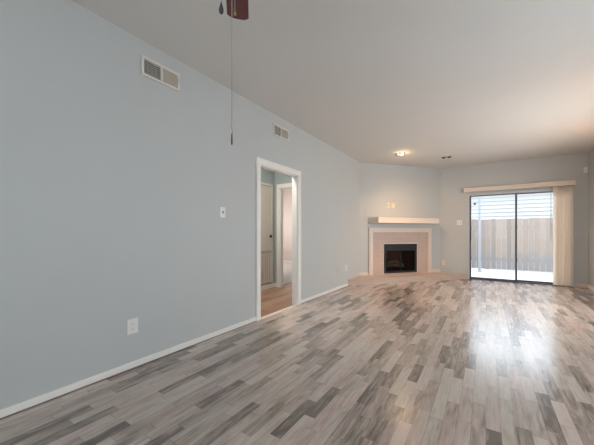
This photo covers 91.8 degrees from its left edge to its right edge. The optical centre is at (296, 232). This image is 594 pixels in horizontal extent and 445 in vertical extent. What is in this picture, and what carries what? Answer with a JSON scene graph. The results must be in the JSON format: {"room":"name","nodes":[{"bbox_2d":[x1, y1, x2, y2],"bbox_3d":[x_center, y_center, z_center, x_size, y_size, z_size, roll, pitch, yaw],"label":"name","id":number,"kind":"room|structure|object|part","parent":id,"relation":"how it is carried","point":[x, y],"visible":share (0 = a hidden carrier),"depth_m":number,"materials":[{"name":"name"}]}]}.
{"room":"empty living room","nodes":[
{"label":"empty living room","id":0,"kind":"room"},
{"bbox_2d":[0,0,359,408],"bbox_3d":[-0.221,-0.263,4.211,0.090,2.765,11.200,0,0,33],"label":"wall","id":1,"kind":"structure","parent":0,"point":[115,180],"depth_m":2.31,"materials":[{"name":"paint"}]},
{"bbox_2d":[127,318,137,334],"bbox_3d":[-1.360,0.772,2.385,0.009,0.122,0.088,0,0,33],"label":"wall outlet","id":2,"kind":"object","parent":1,"relation":"attached to","point":[132,324],"visible":1,"depth_m":2.38,"materials":[{"name":"white plastic"}]},
{"bbox_2d":[141,55,179,91],"bbox_3d":[-1.218,-1.429,2.592,0.020,0.166,0.362,0,0,33],"label":"air vent","id":3,"kind":"object","parent":1,"relation":"in","point":[151,69],"visible":1,"depth_m":2.58,"materials":[{"name":"metal"}]},
{"bbox_2d":[0,283,347,419],"bbox_3d":[-1.086,1.092,2.800,0.013,0.056,7.890,0,0,33],"label":"baseboard","id":4,"kind":"structure","parent":1,"relation":"attached to","point":[33,401],"depth_m":2.27,"materials":[{"name":"white wood"}]},
{"bbox_2d":[220,207,224,217],"bbox_3d":[-0.820,-0.230,3.195,0.023,0.115,0.075,0,0,33],"label":"light switch","id":5,"kind":"object","parent":1,"relation":"attached to","point":[222,209],"visible":1,"depth_m":3.19,"materials":[{"name":"white plastic"}]},
{"bbox_2d":[256,157,300,320],"bbox_3d":[-0.266,0.076,4.121,0.114,2.088,1.046,0,0,33],"label":"trim","id":6,"kind":"structure","parent":1,"relation":"attached to","point":[260,163],"depth_m":4.41,"materials":[{"name":"white wood"}]},
{"bbox_3d":[-0.494,0.114,3.692,0.024,2.012,0.078,0,0,33],"label":"casing","id":7,"kind":"part","parent":6,"relation":"part of","materials":[{"name":"white wood"}]},
{"bbox_3d":[-0.228,-0.929,4.097,0.024,0.078,1.046,0,0,33],"label":"head casing","id":8,"kind":"part","parent":6,"relation":"part of","materials":[{"name":"white wood"}]},
{"bbox_3d":[0.037,0.114,4.501,0.024,2.012,0.078,0,0,33],"label":"casing","id":9,"kind":"part","parent":6,"relation":"part of","materials":[{"name":"white wood"}]},
{"bbox_2d":[273,123,288,141],"bbox_3d":[-0.224,-1.433,4.107,0.020,0.166,0.362,0,0,33],"label":"air vent","id":10,"kind":"object","parent":1,"relation":"in","point":[278,131],"visible":1,"depth_m":4.10,"materials":[{"name":"metal"}]},
{"bbox_2d":[261,168,274,285],"bbox_3d":[-1.364,-0.230,4.693,0.090,2.700,3.150,0,0,33],"label":"wall","id":11,"kind":"structure","parent":0,"point":[267,176],"depth_m":5.95,"materials":[{"name":"paint"}]},
{"bbox_2d":[261,253,271,283],"bbox_3d":[-0.682,0.698,5.632,0.020,0.595,0.590,0,0,33],"label":"air vent","id":12,"kind":"object","parent":11,"relation":"in","point":[266,258],"visible":0.45,"depth_m":5.73,"materials":[{"name":"paint"}]},
{"bbox_2d":[261,182,272,282],"bbox_3d":[-0.664,0.015,5.612,0.072,2.010,0.675,0,0,33],"label":"door","id":13,"kind":"structure","parent":11,"relation":"in","point":[266,192],"depth_m":5.77,"materials":[{"name":"paint"}]},
{"bbox_3d":[-0.685,-0.965,5.625,0.022,0.050,0.675,0,0,33],"label":"head casing","id":14,"kind":"part","parent":13,"relation":"part of","materials":[{"name":"paint"}]},
{"bbox_3d":[-0.511,0.040,5.894,0.020,1.960,0.035,0,0,33],"label":"casing","id":15,"kind":"part","parent":13,"relation":"part of","materials":[{"name":"paint"}]},
{"bbox_2d":[261,283,276,289],"bbox_3d":[-1.300,1.077,4.650,0.065,0.085,3.150,0,0,33],"label":"baseboard","id":16,"kind":"structure","parent":11,"relation":"attached to","point":[272,285],"depth_m":5.79,"materials":[{"name":"white wood"}]},
{"bbox_2d":[275,172,291,282],"bbox_3d":[-1.358,-0.230,6.626,4.460,2.700,0.090,0,0,33],"label":"wall","id":17,"kind":"structure","parent":0,"point":[279,178],"depth_m":5.96,"materials":[{"name":"paint"}]},
{"bbox_2d":[277,183,291,287],"bbox_3d":[-0.008,0.060,5.730,0.920,2.120,0.108,0,0,33],"label":"trim","id":18,"kind":"structure","parent":17,"relation":"attached to","point":[280,187],"depth_m":5.91,"materials":[{"name":"white wood"}]},
{"bbox_3d":[-0.384,0.100,5.922,0.080,2.040,0.018,0,0,33],"label":"casing","id":19,"kind":"part","parent":18,"relation":"part of","materials":[{"name":"white wood"}]},
{"bbox_3d":[-0.033,-0.960,5.692,0.920,0.080,0.018,0,0,33],"label":"head casing","id":20,"kind":"part","parent":18,"relation":"part of","materials":[{"name":"white wood"}]},
{"bbox_2d":[283,191,291,260],"bbox_3d":[0.852,-0.230,10.085,4.560,2.700,0.100,0,0,33],"label":"wall","id":21,"kind":"structure","parent":0,"point":[287,195],"depth_m":10.82,"materials":[{"name":"paint"}]},
{"bbox_2d":[0,262,593,444],"bbox_3d":[-0.375,1.168,4.223,8.740,0.104,11.050,0,0,33],"label":"floor","id":22,"kind":"structure","parent":0,"point":[460,361],"depth_m":2.19,"materials":[{"name":"grey laminate"}]},
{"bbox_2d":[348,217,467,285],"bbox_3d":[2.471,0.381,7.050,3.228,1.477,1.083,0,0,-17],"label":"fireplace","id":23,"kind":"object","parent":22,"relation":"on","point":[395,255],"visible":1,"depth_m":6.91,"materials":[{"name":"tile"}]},
{"bbox_3d":[1.726,0.485,6.735,0.105,1.010,0.045,0,0,-17],"label":"trim post","id":24,"kind":"part","parent":23,"relation":"part of","materials":[{"name":"white wood"}]},
{"bbox_3d":[2.310,0.672,6.923,0.408,0.501,0.018,0,0,-17],"label":"glass door","id":25,"kind":"part","parent":23,"relation":"part of","materials":[{"name":"black glass"}]},
{"bbox_2d":[368,217,438,223],"bbox_3d":[2.591,-0.293,6.868,1.860,0.130,0.299,0,0,-17],"label":"mantel shelf","id":26,"kind":"object","parent":23,"relation":"attached to","point":[392,220],"depth_m":6.70,"materials":[{"name":"white wood"}]},
{"bbox_3d":[2.704,0.672,7.045,0.408,0.501,0.018,0,0,-17],"label":"glass door","id":27,"kind":"part","parent":23,"relation":"part of","materials":[{"name":"black glass"}]},
{"bbox_3d":[3.322,0.485,7.226,0.105,1.010,0.045,0,0,-17],"label":"trim post","id":28,"kind":"part","parent":23,"relation":"part of","materials":[{"name":"white wood"}]},
{"bbox_2d":[72,0,593,168],"bbox_3d":[1.352,-1.695,2.707,4.370,0.100,10.590,0,0,33],"label":"ceiling","id":29,"kind":"structure","parent":0,"point":[474,82],"depth_m":2.81,"materials":[{"name":"paint"}]},
{"bbox_2d":[219,0,248,144],"bbox_3d":[-0.247,-0.984,1.113,1.304,1.320,1.245,0,0,-10],"label":"ceiling fan","id":30,"kind":"object","parent":29,"relation":"hanging from","point":[237,9],"visible":1,"depth_m":1.61,"materials":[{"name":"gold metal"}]},
{"bbox_3d":[-0.279,-0.830,1.061,0.018,0.045,0.018,0,0,-10],"label":"teardrop pull","id":31,"kind":"part","parent":30,"relation":"part of","materials":[{"name":"metal"}]},
{"bbox_3d":[-0.240,-0.785,1.062,0.009,0.850,0.008,0,0,-10],"label":"long pull chain","id":32,"kind":"part","parent":30,"relation":"part of","materials":[{"name":"grey metal"}]},
{"bbox_3d":[-0.312,-1.285,1.491,0.126,0.019,0.477,0,0,-10],"label":"blade","id":33,"kind":"part","parent":30,"relation":"part of","materials":[{"name":"brown wood"}]},
{"bbox_2d":[360,162,439,272],"bbox_3d":[2.538,-0.263,7.051,2.305,2.765,0.080,0,0,-17],"label":"wall","id":34,"kind":"structure","parent":0,"point":[414,191],"depth_m":6.99,"materials":[{"name":"paint"}]},
{"bbox_2d":[360,269,439,275],"bbox_3d":[2.552,0.955,7.007,2.305,0.070,0.014,0,0,-17],"label":"baseboard","id":35,"kind":"structure","parent":34,"relation":"attached to","point":[433,270],"depth_m":6.73,"materials":[{"name":"white wood"}]},
{"bbox_2d":[440,152,587,286],"bbox_3d":[4.253,-0.212,7.047,4.280,2.865,0.150,0,0,33],"label":"wall","id":36,"kind":"structure","parent":0,"point":[453,180],"depth_m":6.66,"materials":[{"name":"paint"}]},
{"bbox_2d":[468,188,571,286],"bbox_3d":[4.975,0.083,6.547,1.865,2.075,0.174,0,0,33],"label":"door","id":37,"kind":"structure","parent":36,"relation":"in","point":[550,190],"depth_m":6.58,"materials":[{"name":"metal"}]},
{"bbox_3d":[4.597,0.099,6.774,0.925,1.995,0.030,0,0,33],"label":"sliding panel","id":38,"kind":"part","parent":37,"relation":"part of","materials":[{"name":"glass"}]},
{"bbox_3d":[4.981,1.109,6.556,1.809,0.022,0.152,0,0,33],"label":"sill","id":39,"kind":"part","parent":37,"relation":"part of","materials":[{"name":"metal"}]},
{"bbox_3d":[5.364,0.099,6.330,0.915,1.995,0.030,0,0,33],"label":"fixed panel","id":40,"kind":"part","parent":37,"relation":"part of","materials":[{"name":"glass"}]},
{"bbox_2d":[464,180,575,285],"bbox_3d":[4.896,0.006,6.472,1.983,2.187,0.104,0,0,33],"label":"vertical blind","id":41,"kind":"object","parent":36,"relation":"attached to","point":[562,190],"visible":1,"depth_m":6.03,"materials":[{"name":"plastic"}]},
{"bbox_2d":[574,283,587,287],"bbox_3d":[5.830,1.083,5.915,0.220,0.075,0.013,0,0,33],"label":"baseboard","id":42,"kind":"structure","parent":36,"relation":"attached to","point":[575,284],"depth_m":5.91,"materials":[{"name":"white wood"}]},
{"bbox_2d":[588,148,593,286],"bbox_3d":[3.124,-0.263,1.508,0.090,2.765,10.350,0,0,33],"label":"wall","id":43,"kind":"structure","parent":0,"point":[591,152],"depth_m":5.68,"materials":[{"name":"paint"}]},
{"label":"outside","id":44,"kind":"structure","parent":0,"visible":0},
{"bbox_2d":[471,260,552,281],"bbox_3d":[8.599,1.310,11.282,16.000,0.120,11.700,0,0,33],"label":"patio","id":45,"kind":"structure","parent":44,"point":[486,273],"depth_m":8.67,"materials":[{"name":"concrete"}]},
{"bbox_2d":[477,196,481,271],"bbox_3d":[5.888,-0.200,9.293,0.140,2.900,0.140,0,0,33],"label":"patio post","id":46,"kind":"object","parent":45,"relation":"on","point":[479,197],"visible":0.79,"depth_m":9.27,"materials":[{"name":"white metal"}]},
{"bbox_2d":[471,218,552,271],"bbox_3d":[6.925,0.382,9.896,12.321,1.737,0.154,0,0,33],"label":"wooden fence","id":47,"kind":"object","parent":45,"relation":"on","point":[493,231],"visible":0.23,"depth_m":9.60,"materials":[{"name":"brown wood"}]},
{"bbox_2d":[471,192,552,262],"bbox_3d":[9.943,-0.580,13.331,16.400,3.660,3.000,0,0,33],"label":"house","id":48,"kind":"structure","parent":45,"relation":"on","point":[536,205],"depth_m":12.41,"materials":[{"name":"white"}]}
]}

